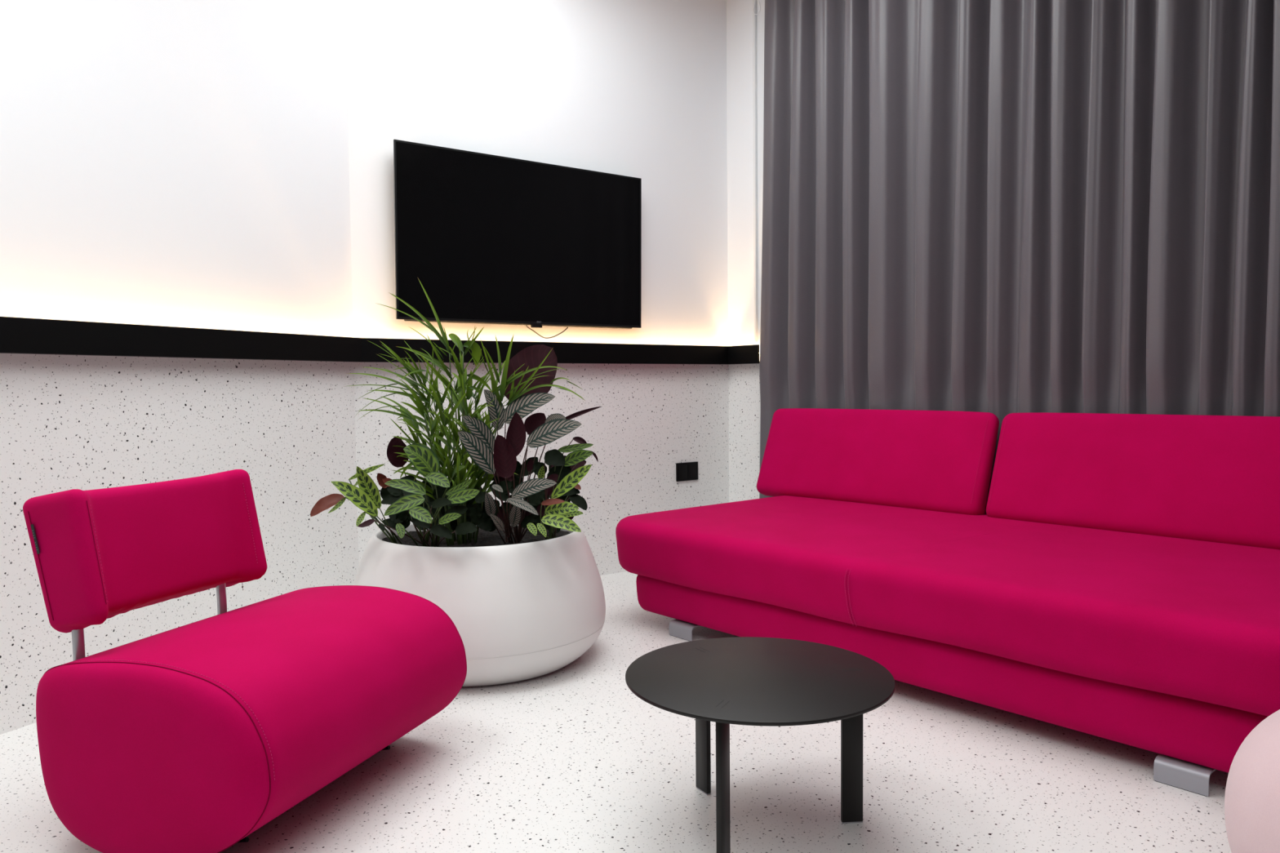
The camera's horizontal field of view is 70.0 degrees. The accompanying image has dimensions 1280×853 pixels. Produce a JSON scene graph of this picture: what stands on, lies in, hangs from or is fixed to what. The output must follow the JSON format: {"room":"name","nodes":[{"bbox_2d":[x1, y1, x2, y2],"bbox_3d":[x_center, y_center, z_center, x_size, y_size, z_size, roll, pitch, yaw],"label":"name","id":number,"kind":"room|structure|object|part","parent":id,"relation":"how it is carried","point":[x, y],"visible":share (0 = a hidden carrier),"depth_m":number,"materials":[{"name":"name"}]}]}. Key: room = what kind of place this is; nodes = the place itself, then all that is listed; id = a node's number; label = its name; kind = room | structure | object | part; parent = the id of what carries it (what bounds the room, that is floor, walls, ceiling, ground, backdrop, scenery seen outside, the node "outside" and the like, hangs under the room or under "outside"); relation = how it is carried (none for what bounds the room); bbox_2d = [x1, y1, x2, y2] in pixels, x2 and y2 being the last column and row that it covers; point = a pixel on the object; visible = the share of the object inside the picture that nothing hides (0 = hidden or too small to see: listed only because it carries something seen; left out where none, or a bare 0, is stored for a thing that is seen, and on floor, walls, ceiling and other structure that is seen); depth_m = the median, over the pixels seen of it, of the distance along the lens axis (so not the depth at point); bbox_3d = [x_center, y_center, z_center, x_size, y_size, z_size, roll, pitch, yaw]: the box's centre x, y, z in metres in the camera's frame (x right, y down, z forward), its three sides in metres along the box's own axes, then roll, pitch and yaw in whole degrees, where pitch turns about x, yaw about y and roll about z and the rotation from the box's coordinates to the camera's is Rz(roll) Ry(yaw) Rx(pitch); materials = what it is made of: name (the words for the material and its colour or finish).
{"room":"lounge","nodes":[
{"label":"lounge","id":0,"kind":"room"},
{"bbox_2d":[0,0,359,734],"bbox_3d":[-3.119,-0.641,0.566,0.121,3.450,8.200,1,3,25],"label":"wall","id":1,"kind":"structure","parent":0,"point":[179,163],"depth_m":3.40,"materials":[{"name":"white paint"}]},
{"bbox_2d":[0,316,361,361],"bbox_3d":[-3.033,-0.167,0.550,0.061,0.110,8.200,1,3,25],"label":"trim","id":2,"kind":"structure","parent":1,"relation":"attached to","point":[17,335],"depth_m":3.30,"materials":[{"name":"black paint"}]},
{"bbox_3d":[-3.038,-0.118,0.556,0.044,0.012,8.200,1,3,25],"label":"rail","id":3,"kind":"part","parent":2,"relation":"part of","materials":[{"name":"black paint"}]},
{"bbox_2d":[345,0,728,575],"bbox_3d":[-0.436,-0.875,5.015,2.364,3.450,0.120,-3,3,-37],"label":"wall","id":4,"kind":"structure","parent":0,"point":[633,88],"depth_m":5.07,"materials":[{"name":"white paint"}]},
{"bbox_2d":[393,139,641,338],"bbox_3d":[-0.591,-0.919,4.773,1.450,0.912,0.061,-3,4,-37],"label":"television","id":5,"kind":"object","parent":4,"relation":"attached to","point":[488,238],"visible":1,"depth_m":4.69,"materials":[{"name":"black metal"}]},
{"bbox_2d":[356,337,728,364],"bbox_3d":[-0.377,-0.399,4.965,2.363,0.110,0.059,-3,3,-37],"label":"trim","id":6,"kind":"structure","parent":4,"relation":"attached to","point":[566,353],"depth_m":4.95,"materials":[{"name":"black paint"}]},
{"bbox_3d":[-0.381,-0.350,4.973,2.363,0.012,0.044,-3,3,-37],"label":"rail","id":7,"kind":"part","parent":6,"relation":"part of","materials":[{"name":"black paint"}]},
{"bbox_2d":[675,462,697,481],"bbox_3d":[0.285,0.272,5.520,0.168,0.110,0.010,-3,3,-37],"label":"wall socket","id":8,"kind":"object","parent":4,"relation":"attached to","point":[687,471],"visible":1,"depth_m":5.51,"materials":[{"name":"black plastic"}]},
{"bbox_2d":[0,571,1231,852],"bbox_3d":[-0.319,1.052,1.779,11.539,0.100,7.690,-1,3,-13],"label":"floor","id":9,"kind":"structure","parent":0,"point":[567,759],"depth_m":2.44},
{"bbox_2d":[22,469,466,852],"bbox_3d":[-1.011,0.555,2.444,0.766,0.844,0.910,0,3,19],"label":"lounge chair","id":10,"kind":"object","parent":9,"relation":"on","point":[195,737],"visible":1,"depth_m":2.15,"materials":[{"name":"fabric"}]},
{"bbox_3d":[-1.360,0.495,2.206,0.041,0.258,0.026,0,3,19],"label":"post","id":11,"kind":"part","parent":10,"relation":"part of","materials":[{"name":"silver metal"}]},
{"bbox_3d":[-1.289,0.311,2.439,0.242,0.350,0.580,0,3,19],"label":"backrest","id":12,"kind":"part","parent":10,"relation":"part of","materials":[{"name":"fabric"}]},
{"bbox_3d":[-1.104,0.760,2.026,0.661,0.456,0.043,0,3,19],"label":"panel","id":13,"kind":"part","parent":10,"relation":"part of","materials":[{"name":"fabric"}]},
{"bbox_3d":[-1.212,0.473,2.636,0.041,0.258,0.026,0,3,19],"label":"post","id":14,"kind":"part","parent":10,"relation":"part of","materials":[{"name":"silver metal"}]},
{"bbox_3d":[-0.963,0.739,2.436,0.667,0.460,0.825,0,3,19],"label":"seat","id":15,"kind":"part","parent":10,"relation":"part of","materials":[{"name":"fabric"}]},
{"bbox_3d":[-0.821,0.719,2.846,0.661,0.456,0.043,0,3,19],"label":"panel","id":16,"kind":"part","parent":10,"relation":"part of","materials":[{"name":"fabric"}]},
{"bbox_2d":[352,521,605,686],"bbox_3d":[-0.638,0.663,3.635,1.002,0.510,1.002,-1,3,0],"label":"planter","id":17,"kind":"object","parent":9,"relation":"on","point":[530,608],"visible":0.65,"depth_m":3.24,"materials":[{"name":"white ceramic"}]},
{"bbox_2d":[310,463,402,544],"bbox_3d":[-1.039,0.307,3.396,0.230,0.332,0.294,0,3,12],"label":"plant","id":18,"kind":"object","parent":17,"relation":"on","point":[367,498],"visible":0.98,"depth_m":3.31,"materials":[{"name":"green plant"}]},
{"bbox_3d":[-1.023,0.334,3.511,0.177,0.267,0.011,-1,3,-6],"label":"stem","id":19,"kind":"part","parent":18,"relation":"part of","materials":[{"name":"green plant"}]},
{"bbox_3d":[-0.962,0.387,3.410,0.008,0.169,0.231,0,3,12],"label":"stem","id":20,"kind":"part","parent":18,"relation":"part of","materials":[{"name":"green plant"}]},
{"bbox_3d":[-0.929,0.400,3.401,0.015,0.145,0.248,0,3,9],"label":"stem","id":21,"kind":"part","parent":18,"relation":"part of","materials":[{"name":"brown"}]},
{"bbox_3d":[-0.944,0.382,3.451,0.011,0.174,0.147,0,3,11],"label":"stem","id":22,"kind":"part","parent":18,"relation":"part of","materials":[{"name":"green plant"}]},
{"bbox_3d":[-0.927,0.395,3.421,0.016,0.152,0.208,0,3,12],"label":"stem","id":23,"kind":"part","parent":18,"relation":"part of","materials":[{"name":"green plant"}]},
{"bbox_2d":[378,435,499,546],"bbox_3d":[-0.785,0.251,3.442,0.503,0.436,0.646,-1,3,0],"label":"plant","id":24,"kind":"object","parent":17,"relation":"on","point":[408,500],"visible":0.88,"depth_m":3.32,"materials":[{"name":"green plant"}]},
{"bbox_3d":[-0.847,0.405,3.336,0.134,0.139,0.235,-1,3,0],"label":"stem","id":25,"kind":"part","parent":24,"relation":"part of","materials":[{"name":"brown"}]},
{"bbox_3d":[-0.834,0.403,3.302,0.011,0.146,0.284,0,3,2],"label":"stem","id":26,"kind":"part","parent":24,"relation":"part of","materials":[{"name":"green plant"}]},
{"bbox_3d":[-0.801,0.378,3.303,0.022,0.194,0.289,-1,3,0],"label":"stem","id":27,"kind":"part","parent":24,"relation":"part of","materials":[{"name":"green plant"}]},
{"bbox_3d":[-0.856,0.345,3.434,0.119,0.247,0.010,-1,3,-13],"label":"stem","id":28,"kind":"part","parent":24,"relation":"part of","materials":[{"name":"green plant"}]},
{"bbox_3d":[-0.793,0.397,3.326,0.025,0.155,0.254,-1,3,0],"label":"stem","id":29,"kind":"part","parent":24,"relation":"part of","materials":[{"name":"brown"}]},
{"bbox_3d":[-0.791,0.323,3.376,0.018,0.296,0.208,-1,3,-14],"label":"stem","id":30,"kind":"part","parent":24,"relation":"part of","materials":[{"name":"green plant"}]},
{"bbox_3d":[-0.780,0.411,3.325,0.017,0.127,0.329,-1,3,-18],"label":"stem","id":31,"kind":"part","parent":24,"relation":"part of","materials":[{"name":"brown"}]},
{"bbox_3d":[-0.780,0.351,3.361,0.021,0.241,0.249,-1,3,-14],"label":"stem","id":32,"kind":"part","parent":24,"relation":"part of","materials":[{"name":"green plant"}]},
{"bbox_3d":[-0.756,0.360,3.332,0.029,0.226,0.267,-1,3,0],"label":"stem","id":33,"kind":"part","parent":24,"relation":"part of","materials":[{"name":"green plant"}]},
{"bbox_3d":[-0.756,0.372,3.341,0.019,0.201,0.251,-1,3,-8],"label":"stem","id":34,"kind":"part","parent":24,"relation":"part of","materials":[{"name":"green plant"}]},
{"bbox_3d":[-0.754,0.364,3.351,0.141,0.217,0.186,-1,3,0],"label":"stem","id":35,"kind":"part","parent":24,"relation":"part of","materials":[{"name":"green plant"}]},
{"bbox_3d":[-0.737,0.399,3.307,0.018,0.151,0.308,-1,3,-15],"label":"stem","id":36,"kind":"part","parent":24,"relation":"part of","materials":[{"name":"green plant"}]},
{"bbox_3d":[-0.755,0.323,3.409,0.016,0.291,0.106,-1,3,-8],"label":"stem","id":37,"kind":"part","parent":24,"relation":"part of","materials":[{"name":"green plant"}]},
{"bbox_3d":[-0.748,0.354,3.397,0.096,0.231,0.159,-1,3,0],"label":"stem","id":38,"kind":"part","parent":24,"relation":"part of","materials":[{"name":"green plant"}]},
{"bbox_3d":[-0.751,0.317,3.408,0.150,0.303,0.068,-1,3,0],"label":"stem","id":39,"kind":"part","parent":24,"relation":"part of","materials":[{"name":"green plant"}]},
{"bbox_3d":[-0.714,0.415,3.329,0.017,0.117,0.312,-2,3,-25],"label":"stem","id":40,"kind":"part","parent":24,"relation":"part of","materials":[{"name":"green plant"}]},
{"bbox_2d":[343,276,586,546],"bbox_3d":[-0.660,-0.054,3.496,0.943,1.055,0.475,0,3,4],"label":"palm plant","id":41,"kind":"object","parent":17,"relation":"on","point":[460,400],"visible":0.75,"depth_m":3.45,"materials":[{"name":"green plant"}]},
{"bbox_2d":[457,344,601,543],"bbox_3d":[-0.395,0.073,3.441,0.452,0.783,0.465,0,3,18],"label":"plant","id":42,"kind":"object","parent":17,"relation":"on","point":[481,444],"visible":0.93,"depth_m":3.40,"materials":[{"name":"green plant"}]},
{"bbox_3d":[-0.532,0.396,3.454,0.007,0.140,0.154,0,3,13],"label":"stem","id":43,"kind":"part","parent":42,"relation":"part of","materials":[{"name":"brown"}]},
{"bbox_3d":[-0.533,0.277,3.484,0.039,0.370,0.100,-1,3,0],"label":"stem","id":44,"kind":"part","parent":42,"relation":"part of","materials":[{"name":"brown"}]},
{"bbox_3d":[-0.518,0.336,3.411,0.017,0.262,0.252,0,3,6],"label":"stem","id":45,"kind":"part","parent":42,"relation":"part of","materials":[{"name":"brown"}]},
{"bbox_3d":[-0.519,0.316,3.441,0.035,0.298,0.170,-1,3,0],"label":"stem","id":46,"kind":"part","parent":42,"relation":"part of","materials":[{"name":"brown"}]},
{"bbox_3d":[-0.526,0.235,3.534,0.009,0.448,0.058,2,3,39],"label":"stem","id":47,"kind":"part","parent":42,"relation":"part of","materials":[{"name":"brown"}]},
{"bbox_3d":[-0.483,0.357,3.424,0.019,0.219,0.216,-1,3,-8],"label":"stem","id":48,"kind":"part","parent":42,"relation":"part of","materials":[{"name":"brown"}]},
{"bbox_3d":[-0.493,0.221,3.494,0.037,0.480,0.086,-1,3,0],"label":"stem","id":49,"kind":"part","parent":42,"relation":"part of","materials":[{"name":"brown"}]},
{"bbox_3d":[-0.481,0.361,3.405,0.020,0.212,0.254,-1,3,0],"label":"stem","id":50,"kind":"part","parent":42,"relation":"part of","materials":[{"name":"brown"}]},
{"bbox_3d":[-0.480,0.321,3.439,0.013,0.288,0.263,-1,3,0],"label":"stem","id":51,"kind":"part","parent":42,"relation":"part of","materials":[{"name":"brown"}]},
{"bbox_3d":[-0.469,0.284,3.442,0.007,0.361,0.254,-1,3,-4],"label":"stem","id":52,"kind":"part","parent":42,"relation":"part of","materials":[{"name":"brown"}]},
{"bbox_3d":[-0.457,0.263,3.483,0.017,0.398,0.161,-2,3,-26],"label":"stem","id":53,"kind":"part","parent":42,"relation":"part of","materials":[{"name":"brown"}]},
{"bbox_3d":[-0.452,0.315,3.543,0.077,0.289,0.008,2,4,45],"label":"stem","id":54,"kind":"part","parent":42,"relation":"part of","materials":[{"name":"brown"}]},
{"bbox_3d":[-0.454,0.244,3.571,0.055,0.426,0.008,-1,3,-13],"label":"stem","id":55,"kind":"part","parent":42,"relation":"part of","materials":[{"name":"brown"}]},
{"bbox_3d":[-0.422,0.224,3.546,0.128,0.468,0.011,0,3,9],"label":"stem","id":56,"kind":"part","parent":42,"relation":"part of","materials":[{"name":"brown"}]},
{"bbox_3d":[-0.406,0.228,3.527,0.168,0.462,0.012,1,3,26],"label":"stem","id":57,"kind":"part","parent":42,"relation":"part of","materials":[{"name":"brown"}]},
{"bbox_3d":[-0.368,0.253,3.565,0.225,0.409,0.007,-1,3,0],"label":"stem","id":58,"kind":"part","parent":42,"relation":"part of","materials":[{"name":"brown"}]},
{"bbox_3d":[-0.337,0.278,3.567,0.286,0.359,0.007,-1,3,0],"label":"stem","id":59,"kind":"part","parent":42,"relation":"part of","materials":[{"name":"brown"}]},
{"bbox_2d":[479,443,593,539],"bbox_3d":[-0.422,0.264,3.500,0.500,0.396,0.643,-1,3,0],"label":"plant","id":60,"kind":"object","parent":17,"relation":"in","point":[555,513],"visible":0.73,"depth_m":3.45,"materials":[{"name":"green plant"}]},
{"bbox_3d":[-0.358,0.368,3.406,0.022,0.196,0.235,-1,3,0],"label":"stem","id":61,"kind":"part","parent":60,"relation":"part of","materials":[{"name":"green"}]},
{"bbox_3d":[-0.347,0.290,3.502,0.038,0.340,0.036,-1,3,0],"label":"stem","id":62,"kind":"part","parent":60,"relation":"part of","materials":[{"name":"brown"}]},
{"bbox_3d":[-0.322,0.300,3.495,0.077,0.317,0.010,1,3,36],"label":"stem","id":63,"kind":"part","parent":60,"relation":"part of","materials":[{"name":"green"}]},
{"bbox_3d":[-0.299,0.339,3.489,0.112,0.243,0.068,-1,3,0],"label":"stem","id":64,"kind":"part","parent":60,"relation":"part of","materials":[{"name":"green plant"}]},
{"bbox_2d":[625,636,895,852],"bbox_3d":[0.286,0.785,2.217,0.640,0.379,0.640,-1,3,0],"label":"coffee table","id":65,"kind":"object","parent":9,"relation":"on","point":[746,681],"visible":1,"depth_m":2.17,"materials":[{"name":"black metal"}]},
{"bbox_3d":[0.166,0.780,2.417,0.013,0.367,0.052,-2,3,-31],"label":"leg","id":66,"kind":"part","parent":65,"relation":"part of","materials":[{"name":"black metal"}]},
{"bbox_3d":[0.182,0.799,2.009,0.013,0.367,0.052,1,3,26],"label":"leg","id":67,"kind":"part","parent":65,"relation":"part of","materials":[{"name":"black metal"}]},
{"bbox_3d":[0.518,0.785,2.237,0.052,0.367,0.013,-1,3,-5],"label":"leg","id":68,"kind":"part","parent":65,"relation":"part of","materials":[{"name":"black metal"}]},
{"bbox_2d":[615,408,1279,796],"bbox_3d":[1.213,0.431,3.612,1.436,0.938,2.985,-3,4,-40],"label":"sofa","id":69,"kind":"object","parent":9,"relation":"on","point":[1117,580],"visible":0.98,"depth_m":3.31,"materials":[{"name":"fabric"}]},
{"bbox_2d":[756,408,999,515],"bbox_3d":[1.152,0.158,4.634,0.120,0.500,1.335,24,-14,-38],"label":"cushion","id":70,"kind":"object","parent":69,"relation":"on","point":[932,461],"depth_m":4.49,"materials":[{"name":"fabric"}]},
{"bbox_3d":[1.265,0.549,3.553,1.414,0.258,2.821,-3,3,-40],"label":"seat","id":71,"kind":"part","parent":69,"relation":"part of","materials":[{"name":"fabric"}]},
{"bbox_2d":[986,412,1279,549],"bbox_3d":[2.030,0.197,3.605,0.120,0.500,1.320,24,-14,-38],"label":"cushion","id":72,"kind":"object","parent":69,"relation":"on","point":[1207,479],"depth_m":3.58,"materials":[{"name":"fabric"}]},
{"bbox_2d":[1224,709,1279,852],"bbox_3d":[1.370,0.741,1.636,0.544,0.500,0.544,-1,3,0],"label":"pouf","id":73,"kind":"object","parent":9,"relation":"on","point":[1252,789],"visible":1,"depth_m":1.67,"materials":[{"name":"pink fabric"}]},
{"bbox_2d":[726,0,764,502],"bbox_3d":[3.250,-0.799,2.596,0.120,3.450,8.200,-3,4,-40],"label":"wall","id":74,"kind":"structure","parent":0,"point":[744,381],"depth_m":5.57,"materials":[{"name":"white paint"}]},
{"bbox_2d":[728,344,759,364],"bbox_3d":[0.625,-0.436,5.564,0.058,0.110,0.299,-3,4,-40],"label":"trim","id":75,"kind":"structure","parent":74,"relation":"attached to","point":[739,354],"depth_m":5.52,"materials":[{"name":"black paint"}]},
{"bbox_2d":[752,0,757,342],"bbox_3d":[0.688,-1.570,5.454,0.019,2.123,0.016,-3,3,-40],"label":"trim","id":76,"kind":"structure","parent":74,"relation":"attached to","point":[754,16],"depth_m":5.45,"materials":[{"name":"white paint"}]},
{"bbox_3d":[0.544,-2.482,1.159,11.220,0.100,9.264,-1,3,0],"label":"ceiling","id":77,"kind":"structure","parent":0,"visible":0},
{"label":"track","id":78,"kind":"object","parent":77,"relation":"attached to","visible":0},
{"bbox_2d":[753,0,760,14],"bbox_3d":[0.679,-2.509,5.310,0.005,0.231,0.056,-3,4,-40],"label":"pull chain","id":79,"kind":"object","parent":78,"relation":"hanging from","point":[755,0],"visible":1,"depth_m":5.32,"materials":[{"name":"white plastic"}]},
{"bbox_2d":[759,0,1279,512],"bbox_3d":[2.753,-0.798,2.956,0.134,3.388,6.307,-3,4,-40],"label":"curtain","id":80,"kind":"object","parent":78,"relation":"hanging from","point":[1001,208],"visible":0.63,"depth_m":4.15,"materials":[{"name":"grey fabric"}]}
]}

